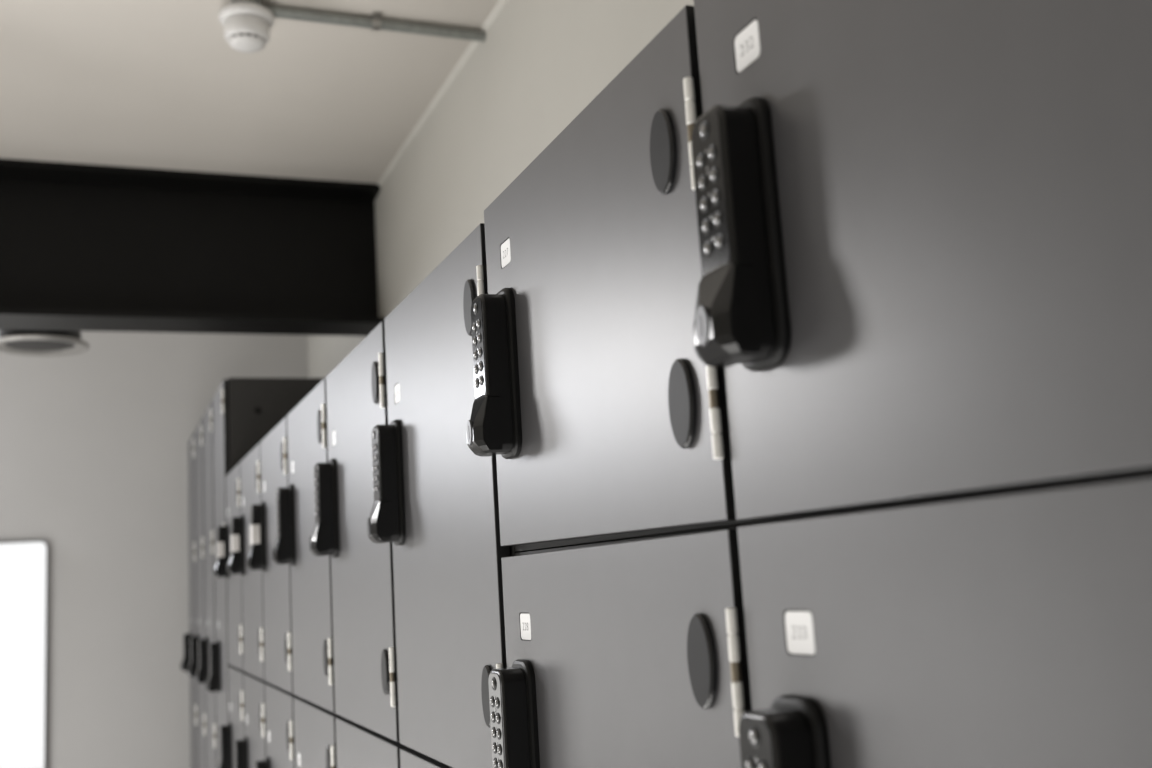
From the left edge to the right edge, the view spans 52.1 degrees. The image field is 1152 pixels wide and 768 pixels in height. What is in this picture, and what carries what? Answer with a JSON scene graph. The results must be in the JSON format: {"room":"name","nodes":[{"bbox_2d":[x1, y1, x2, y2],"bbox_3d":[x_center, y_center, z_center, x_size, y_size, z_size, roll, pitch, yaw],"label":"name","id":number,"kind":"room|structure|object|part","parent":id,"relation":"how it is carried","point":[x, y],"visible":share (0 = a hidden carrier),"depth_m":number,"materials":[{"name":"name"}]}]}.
{"room":"changing room","nodes":[
{"label":"changing room","id":0,"kind":"room"},
{"bbox_2d":[0,331,308,767],"bbox_3d":[-2.336,0.973,4.322,2.958,2.734,0.126,0,-10,-22],"label":"wall","id":1,"kind":"structure","parent":0,"point":[94,441],"depth_m":4.54,"materials":[{"name":"paint"}]},
{"bbox_2d":[0,540,47,767],"bbox_3d":[-2.184,1.304,4.241,0.504,1.449,0.020,0,-10,-22],"label":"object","id":2,"kind":"object","parent":1,"relation":"attached to","point":[23,564],"visible":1,"depth_m":4.35,"materials":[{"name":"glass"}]},
{"bbox_2d":[0,0,498,183],"bbox_3d":[-1.020,-1.064,1.095,2.958,0.094,7.686,0,-10,-22],"label":"ceiling","id":3,"kind":"structure","parent":0,"point":[154,84],"depth_m":2.89,"materials":[{"name":"paint"}]},
{"bbox_2d":[0,329,89,355],"bbox_3d":[-1.742,-0.320,3.837,0.295,0.413,0.295,0,-10,-22],"label":"pendant light","id":4,"kind":"object","parent":3,"relation":"hanging from","point":[18,342],"visible":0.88,"depth_m":3.77,"materials":[{"name":"silver metal"}]},
{"bbox_2d":[0,158,385,335],"bbox_3d":[-1.887,-0.394,3.228,2.706,0.444,0.198,0,-10,-22],"label":"steel beam","id":5,"kind":"structure","parent":3,"relation":"attached to","point":[84,247],"depth_m":3.50,"materials":[{"name":"black metal"}]},
{"bbox_2d":[219,0,273,52],"bbox_3d":[-0.695,-0.757,2.488,0.114,0.108,0.114,0,-10,-22],"label":"smoke detector","id":6,"kind":"object","parent":3,"relation":"attached to","point":[247,24],"visible":1,"depth_m":2.45,"materials":[{"name":"plastic"}]},
{"bbox_2d":[263,5,485,41],"bbox_3d":[-0.438,-0.794,2.599,0.493,0.030,0.057,0,-10,-22],"label":"conduit","id":7,"kind":"object","parent":3,"relation":"attached to","point":[375,23],"visible":0.9,"depth_m":2.59,"materials":[{"name":"silver metal"}]},
{"bbox_2d":[307,0,693,377],"bbox_3d":[0.378,0.334,1.403,0.126,2.734,7.434,0,-10,-22],"label":"wall","id":8,"kind":"structure","parent":0,"point":[538,64],"depth_m":2.64,"materials":[{"name":"paint"}]},
{"bbox_2d":[377,0,506,186],"bbox_3d":[0.497,-1.131,0.939,0.011,0.009,6.001,0,-10,-22],"label":"trim","id":9,"kind":"structure","parent":8,"relation":"attached to","point":[501,3],"depth_m":2.99,"materials":[{"name":"paint"}]},
{"bbox_3d":[-0.847,1.723,0.646,2.958,0.094,7.686,0,-10,-22],"label":"floor","id":10,"kind":"structure","parent":0,"visible":0},
{"bbox_3d":[0.366,0.972,0.581,0.454,1.217,0.798,0,-10,-22],"label":"trim","id":11,"kind":"structure","parent":10,"relation":"on","visible":0},
{"bbox_2d":[488,524,754,767],"bbox_3d":[0.220,0.258,0.872,0.510,0.299,0.400,0,-10,-22],"label":"locker","id":12,"kind":"object","parent":11,"relation":"on","point":[629,653],"visible":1,"depth_m":0.76,"materials":[{"name":"grey laminate"}]},
{"bbox_3d":[-0.040,0.193,0.936,0.001,0.020,0.024,0,-10,-22],"label":"number plate","id":13,"kind":"part","parent":12,"relation":"part of","materials":[{"name":"white plastic"}]},
{"bbox_3d":[-0.039,0.288,0.924,0.006,0.140,0.045,0,-10,-22],"label":"plate","id":14,"kind":"part","parent":12,"relation":"part of","materials":[{"name":"black plastic"}]},
{"bbox_2d":[466,5,783,551],"bbox_3d":[0.201,-0.039,0.920,0.510,0.302,0.400,0,-10,-22],"label":"locker","id":15,"kind":"object","parent":12,"relation":"on","point":[596,405],"visible":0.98,"depth_m":0.79,"materials":[{"name":"grey laminate"}]},
{"bbox_3d":[-0.076,0.034,0.956,0.021,0.048,0.039,0,-10,-22],"label":"turn knob","id":16,"kind":"part","parent":15,"relation":"part of","materials":[{"name":"black plastic"}]},
{"bbox_3d":[-0.058,-0.109,0.985,0.001,0.020,0.024,0,-10,-22],"label":"number plate","id":17,"kind":"part","parent":15,"relation":"part of","materials":[{"name":"white plastic"}]},
{"bbox_3d":[-0.058,-0.009,0.972,0.006,0.140,0.045,0,-10,-22],"label":"plate","id":18,"kind":"part","parent":15,"relation":"part of","materials":[{"name":"black plastic"}]},
{"bbox_2d":[687,123,693,141],"bbox_3d":[0.066,-0.142,0.669,0.006,0.010,0.005,-11,-11,37],"label":"washer","id":19,"kind":"object","parent":15,"relation":"in","point":[690,126],"depth_m":0.67,"materials":[{"name":"gold metal"}]},
{"bbox_2d":[708,389,719,408],"bbox_3d":[0.075,0.008,0.645,0.006,0.010,0.005,-11,-11,37],"label":"washer","id":20,"kind":"object","parent":15,"relation":"in","point":[713,394],"depth_m":0.64,"materials":[{"name":"gold metal"}]},
{"bbox_2d":[730,662,741,681],"bbox_3d":[0.084,0.152,0.622,0.006,0.010,0.005,-11,-11,37],"label":"washer","id":21,"kind":"object","parent":12,"relation":"in","point":[735,667],"depth_m":0.62,"materials":[{"name":"gold metal"}]},
{"bbox_2d":[737,476,1151,767],"bbox_3d":[0.368,0.190,0.508,0.510,0.299,0.396,0,-10,-22],"label":"locker","id":22,"kind":"object","parent":11,"relation":"on","point":[1010,630],"visible":1,"depth_m":0.47,"materials":[{"name":"grey laminate"}]},
{"bbox_3d":[0.109,0.120,0.571,0.001,0.020,0.024,0,-10,-22],"label":"number plate","id":23,"kind":"part","parent":22,"relation":"part of","materials":[{"name":"white plastic"}]},
{"bbox_3d":[0.109,0.220,0.558,0.006,0.140,0.045,0,-10,-22],"label":"plate","id":24,"kind":"part","parent":22,"relation":"part of","materials":[{"name":"black plastic"}]},
{"bbox_2d":[691,0,1151,521],"bbox_3d":[0.349,-0.107,0.556,0.510,0.302,0.396,0,-10,-22],"label":"locker","id":25,"kind":"object","parent":22,"relation":"on","point":[925,226],"visible":1,"depth_m":0.49,"materials":[{"name":"grey laminate"}]},
{"bbox_3d":[0.072,-0.035,0.590,0.021,0.048,0.039,0,-10,-22],"label":"turn knob","id":26,"kind":"part","parent":25,"relation":"part of","materials":[{"name":"black plastic"}]},
{"bbox_3d":[0.090,-0.177,0.619,0.001,0.020,0.024,0,-10,-22],"label":"number plate","id":27,"kind":"part","parent":25,"relation":"part of","materials":[{"name":"white plastic"}]},
{"bbox_3d":[0.091,-0.077,0.606,0.006,0.140,0.045,0,-10,-22],"label":"plate","id":28,"kind":"part","parent":25,"relation":"part of","materials":[{"name":"black plastic"}]},
{"bbox_3d":[-0.197,1.430,1.965,0.454,0.823,2.301,0,-10,-22],"label":"trim","id":29,"kind":"structure","parent":10,"relation":"on","visible":0},
{"bbox_2d":[217,666,246,767],"bbox_3d":[-0.624,0.946,2.948,0.510,0.493,0.352,0,-10,-22],"label":"locker","id":30,"kind":"object","parent":29,"relation":"on","point":[231,732],"visible":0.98,"depth_m":2.95,"materials":[{"name":"grey laminate"}]},
{"bbox_3d":[-0.896,0.973,2.969,0.021,0.048,0.039,0,-10,-22],"label":"turn knob","id":31,"kind":"part","parent":30,"relation":"part of","materials":[{"name":"silver plastic"}]},
{"bbox_2d":[213,463,242,670],"bbox_3d":[-0.654,0.459,3.026,0.510,0.493,0.352,0,-10,-22],"label":"locker","id":32,"kind":"object","parent":30,"relation":"on","point":[233,486],"visible":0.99,"depth_m":2.98,"materials":[{"name":"grey laminate"}]},
{"bbox_3d":[-0.927,0.477,3.049,0.021,0.048,0.039,0,-10,-22],"label":"turn knob","id":33,"kind":"part","parent":32,"relation":"part of","materials":[{"name":"black plastic"}]},
{"bbox_3d":[-0.908,0.434,3.064,0.006,0.140,0.045,0,-10,-22],"label":"plate","id":34,"kind":"part","parent":32,"relation":"part of","materials":[{"name":"black plastic"}]},
{"bbox_3d":[-0.850,0.458,2.947,0.012,0.489,0.340,0,-10,-22],"label":"door","id":35,"kind":"part","parent":32,"relation":"part of","materials":[{"name":"grey laminate"}]},
{"bbox_3d":[-0.877,0.930,2.984,0.006,0.140,0.045,0,-10,-22],"label":"plate","id":36,"kind":"part","parent":30,"relation":"part of","materials":[{"name":"black plastic"}]},
{"bbox_3d":[-0.820,0.945,2.869,0.012,0.489,0.340,0,-10,-22],"label":"door","id":37,"kind":"part","parent":30,"relation":"part of","materials":[{"name":"grey laminate"}]},
{"bbox_2d":[234,673,267,767],"bbox_3d":[-0.488,0.883,2.613,0.510,0.493,0.380,0,-10,-22],"label":"locker","id":38,"kind":"object","parent":29,"relation":"on","point":[252,748],"visible":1,"depth_m":2.58,"materials":[{"name":"grey laminate"}]},
{"bbox_3d":[-0.746,0.871,2.662,0.006,0.140,0.045,0,-10,-22],"label":"plate","id":39,"kind":"part","parent":38,"relation":"part of","materials":[{"name":"black plastic"}]},
{"bbox_2d":[227,443,264,680],"bbox_3d":[-0.518,0.396,2.691,0.510,0.493,0.380,0,-10,-22],"label":"locker","id":40,"kind":"object","parent":38,"relation":"on","point":[250,466],"visible":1,"depth_m":2.64,"materials":[{"name":"grey laminate"}]},
{"bbox_3d":[-0.796,0.417,2.727,0.021,0.048,0.039,0,-10,-22],"label":"turn knob","id":41,"kind":"part","parent":40,"relation":"part of","materials":[{"name":"black plastic"}]},
{"bbox_3d":[-0.777,0.374,2.742,0.006,0.140,0.045,0,-10,-22],"label":"plate","id":42,"kind":"part","parent":40,"relation":"part of","materials":[{"name":"black plastic"}]},
{"bbox_3d":[-0.714,0.395,2.612,0.012,0.489,0.368,0,-10,-22],"label":"door","id":43,"kind":"part","parent":40,"relation":"part of","materials":[{"name":"grey laminate"}]},
{"bbox_2d":[254,683,298,767],"bbox_3d":[-0.347,0.819,2.265,0.510,0.493,0.380,0,-10,-22],"label":"locker","id":44,"kind":"object","parent":29,"relation":"on","point":[279,710],"visible":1,"depth_m":2.21,"materials":[{"name":"grey laminate"}]},
{"bbox_3d":[-0.605,0.806,2.314,0.006,0.140,0.045,0,-10,-22],"label":"plate","id":45,"kind":"part","parent":44,"relation":"part of","materials":[{"name":"black plastic"}]},
{"bbox_2d":[246,416,292,693],"bbox_3d":[-0.377,0.331,2.344,0.510,0.493,0.380,0,-10,-22],"label":"locker","id":46,"kind":"object","parent":44,"relation":"on","point":[278,665],"visible":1,"depth_m":2.29,"materials":[{"name":"grey laminate"}]},
{"bbox_3d":[-0.654,0.352,2.379,0.021,0.048,0.039,0,-10,-22],"label":"turn knob","id":47,"kind":"part","parent":46,"relation":"part of","materials":[{"name":"black plastic"}]},
{"bbox_3d":[-0.636,0.310,2.394,0.006,0.140,0.045,0,-10,-22],"label":"plate","id":48,"kind":"part","parent":46,"relation":"part of","materials":[{"name":"black plastic"}]},
{"bbox_2d":[293,697,341,767],"bbox_3d":[-0.203,0.752,1.910,0.510,0.493,0.394,0,-10,-22],"label":"locker","id":49,"kind":"object","parent":29,"relation":"on","point":[314,725],"visible":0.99,"depth_m":1.85,"materials":[{"name":"grey laminate"}]},
{"bbox_2d":[271,378,334,712],"bbox_3d":[-0.233,0.265,1.989,0.510,0.493,0.394,0,-10,-22],"label":"locker","id":50,"kind":"object","parent":49,"relation":"on","point":[311,582],"visible":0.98,"depth_m":1.91,"materials":[{"name":"grey laminate"}]},
{"bbox_3d":[-0.513,0.287,2.031,0.021,0.048,0.039,0,-10,-22],"label":"turn knob","id":51,"kind":"part","parent":50,"relation":"part of","materials":[{"name":"black plastic"}]},
{"bbox_3d":[-0.494,0.245,2.046,0.006,0.140,0.045,0,-10,-22],"label":"plate","id":52,"kind":"part","parent":50,"relation":"part of","materials":[{"name":"black plastic"}]},
{"bbox_2d":[335,717,408,767],"bbox_3d":[-0.057,0.685,1.551,0.510,0.493,0.391,0,-10,-22],"label":"locker","id":53,"kind":"object","parent":29,"relation":"on","point":[357,746],"visible":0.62,"depth_m":1.51,"materials":[{"name":"grey laminate"}]},
{"bbox_2d":[309,321,399,741],"bbox_3d":[-0.087,0.198,1.629,0.510,0.493,0.391,0,-10,-22],"label":"locker","id":54,"kind":"object","parent":53,"relation":"on","point":[362,575],"visible":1,"depth_m":1.54,"materials":[{"name":"grey laminate"}]},
{"bbox_3d":[-0.366,0.220,1.670,0.021,0.048,0.039,0,-10,-22],"label":"turn knob","id":55,"kind":"part","parent":54,"relation":"part of","materials":[{"name":"black plastic"}]},
{"bbox_3d":[-0.348,0.177,1.685,0.006,0.140,0.045,0,-10,-22],"label":"plate","id":56,"kind":"part","parent":54,"relation":"part of","materials":[{"name":"black plastic"}]},
{"bbox_3d":[-0.348,0.077,1.699,0.001,0.020,0.024,0,-10,-22],"label":"number plate","id":57,"kind":"part","parent":54,"relation":"part of","materials":[{"name":"white plastic"}]},
{"bbox_2d":[379,376,383,383],"bbox_3d":[-0.231,-0.004,1.400,0.005,0.010,0.006,-2,-9,-12],"label":"washer","id":58,"kind":"object","parent":54,"relation":"in","point":[381,378],"depth_m":1.40,"materials":[{"name":"gold metal"}]},
{"bbox_2d":[390,672,394,681],"bbox_3d":[-0.210,0.335,1.345,0.005,0.010,0.006,-2,-9,-12],"label":"washer","id":59,"kind":"object","parent":54,"relation":"in","point":[392,674],"depth_m":1.34,"materials":[{"name":"gold metal"}]},
{"bbox_2d":[400,748,451,767],"bbox_3d":[0.090,0.618,1.190,0.510,0.493,0.397,0,-10,-22],"label":"locker","id":60,"kind":"object","parent":29,"relation":"on","point":[409,758],"visible":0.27,"depth_m":1.26,"materials":[{"name":"grey laminate"}]},
{"bbox_2d":[367,223,527,767],"bbox_3d":[0.059,0.131,1.269,0.510,0.493,0.397,0,-10,-22],"label":"locker","id":61,"kind":"object","parent":60,"relation":"on","point":[436,500],"visible":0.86,"depth_m":1.17,"materials":[{"name":"grey laminate"}]},
{"bbox_3d":[-0.221,0.153,1.312,0.021,0.048,0.039,0,-10,-22],"label":"turn knob","id":62,"kind":"part","parent":61,"relation":"part of","materials":[{"name":"black plastic"}]},
{"bbox_3d":[-0.203,0.011,1.341,0.001,0.020,0.024,0,-10,-22],"label":"number plate","id":63,"kind":"part","parent":61,"relation":"part of","materials":[{"name":"white plastic"}]},
{"bbox_3d":[-0.202,0.111,1.327,0.006,0.140,0.045,0,-10,-22],"label":"plate","id":64,"kind":"part","parent":61,"relation":"part of","materials":[{"name":"black plastic"}]},
{"bbox_3d":[-0.872,1.989,3.624,0.454,0.330,1.414,0,-10,-22],"label":"trim","id":65,"kind":"structure","parent":10,"relation":"on","visible":0},
{"bbox_2d":[180,431,197,767],"bbox_3d":[-1.158,1.055,4.262,0.510,1.747,0.355,0,-10,-22],"label":"locker","id":66,"kind":"object","parent":65,"relation":"on","point":[184,665],"visible":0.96,"depth_m":4.22,"materials":[{"name":"grey metal"}]},
{"bbox_3d":[-1.412,1.010,4.241,0.021,0.048,0.039,0,-10,-22],"label":"turn knob","id":67,"kind":"part","parent":66,"relation":"part of","materials":[{"name":"black plastic"}]},
{"bbox_3d":[-1.353,1.054,4.183,0.012,1.743,0.329,0,-10,-22],"label":"door","id":68,"kind":"part","parent":66,"relation":"part of","materials":[{"name":"grey laminate"}]},
{"bbox_2d":[187,417,206,767],"bbox_3d":[-1.027,0.995,3.941,0.510,1.747,0.345,0,-10,-22],"label":"locker","id":69,"kind":"object","parent":65,"relation":"on","point":[199,487],"visible":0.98,"depth_m":3.90,"materials":[{"name":"grey laminate"}]},
{"bbox_3d":[-1.280,0.949,3.916,0.021,0.048,0.039,0,-10,-22],"label":"turn knob","id":70,"kind":"part","parent":69,"relation":"part of","materials":[{"name":"black plastic"}]},
{"bbox_3d":[-1.261,0.907,3.932,0.006,0.140,0.045,0,-10,-22],"label":"plate","id":71,"kind":"part","parent":69,"relation":"part of","materials":[{"name":"black plastic"}]},
{"bbox_3d":[-1.223,0.994,3.862,0.012,1.743,0.320,0,-10,-22],"label":"door","id":72,"kind":"part","parent":69,"relation":"part of","materials":[{"name":"grey laminate"}]},
{"bbox_2d":[195,400,216,767],"bbox_3d":[-0.898,0.935,3.622,0.510,1.747,0.352,0,-10,-22],"label":"locker","id":73,"kind":"object","parent":65,"relation":"on","point":[202,674],"visible":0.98,"depth_m":3.59,"materials":[{"name":"grey metal"}]},
{"bbox_3d":[-1.151,0.890,3.600,0.021,0.048,0.039,0,-10,-22],"label":"turn knob","id":74,"kind":"part","parent":73,"relation":"part of","materials":[{"name":"black plastic"}]},
{"bbox_3d":[-1.133,0.848,3.615,0.006,0.140,0.045,0,-10,-22],"label":"plate","id":75,"kind":"part","parent":73,"relation":"part of","materials":[{"name":"black plastic"}]},
{"bbox_3d":[-1.094,0.935,3.543,0.012,1.743,0.326,0,-10,-22],"label":"door","id":76,"kind":"part","parent":73,"relation":"part of","materials":[{"name":"grey laminate"}]},
{"bbox_2d":[206,378,323,766],"bbox_3d":[-0.765,0.875,3.296,0.510,1.747,0.359,0,-10,-22],"label":"locker","id":77,"kind":"object","parent":65,"relation":"on","point":[245,410],"visible":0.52,"depth_m":3.22,"materials":[{"name":"grey metal"}]},
{"bbox_3d":[-1.010,0.825,3.252,0.021,0.048,0.039,0,-10,-22],"label":"turn knob","id":78,"kind":"part","parent":77,"relation":"part of","materials":[{"name":"black plastic"}]},
{"bbox_3d":[-0.992,0.783,3.267,0.006,0.140,0.045,0,-10,-22],"label":"plate","id":79,"kind":"part","parent":77,"relation":"part of","materials":[{"name":"black plastic"}]},
{"bbox_3d":[-0.962,0.874,3.218,0.012,1.743,0.332,0,-10,-22],"label":"door","id":80,"kind":"part","parent":77,"relation":"part of","materials":[{"name":"grey laminate"}]}
]}

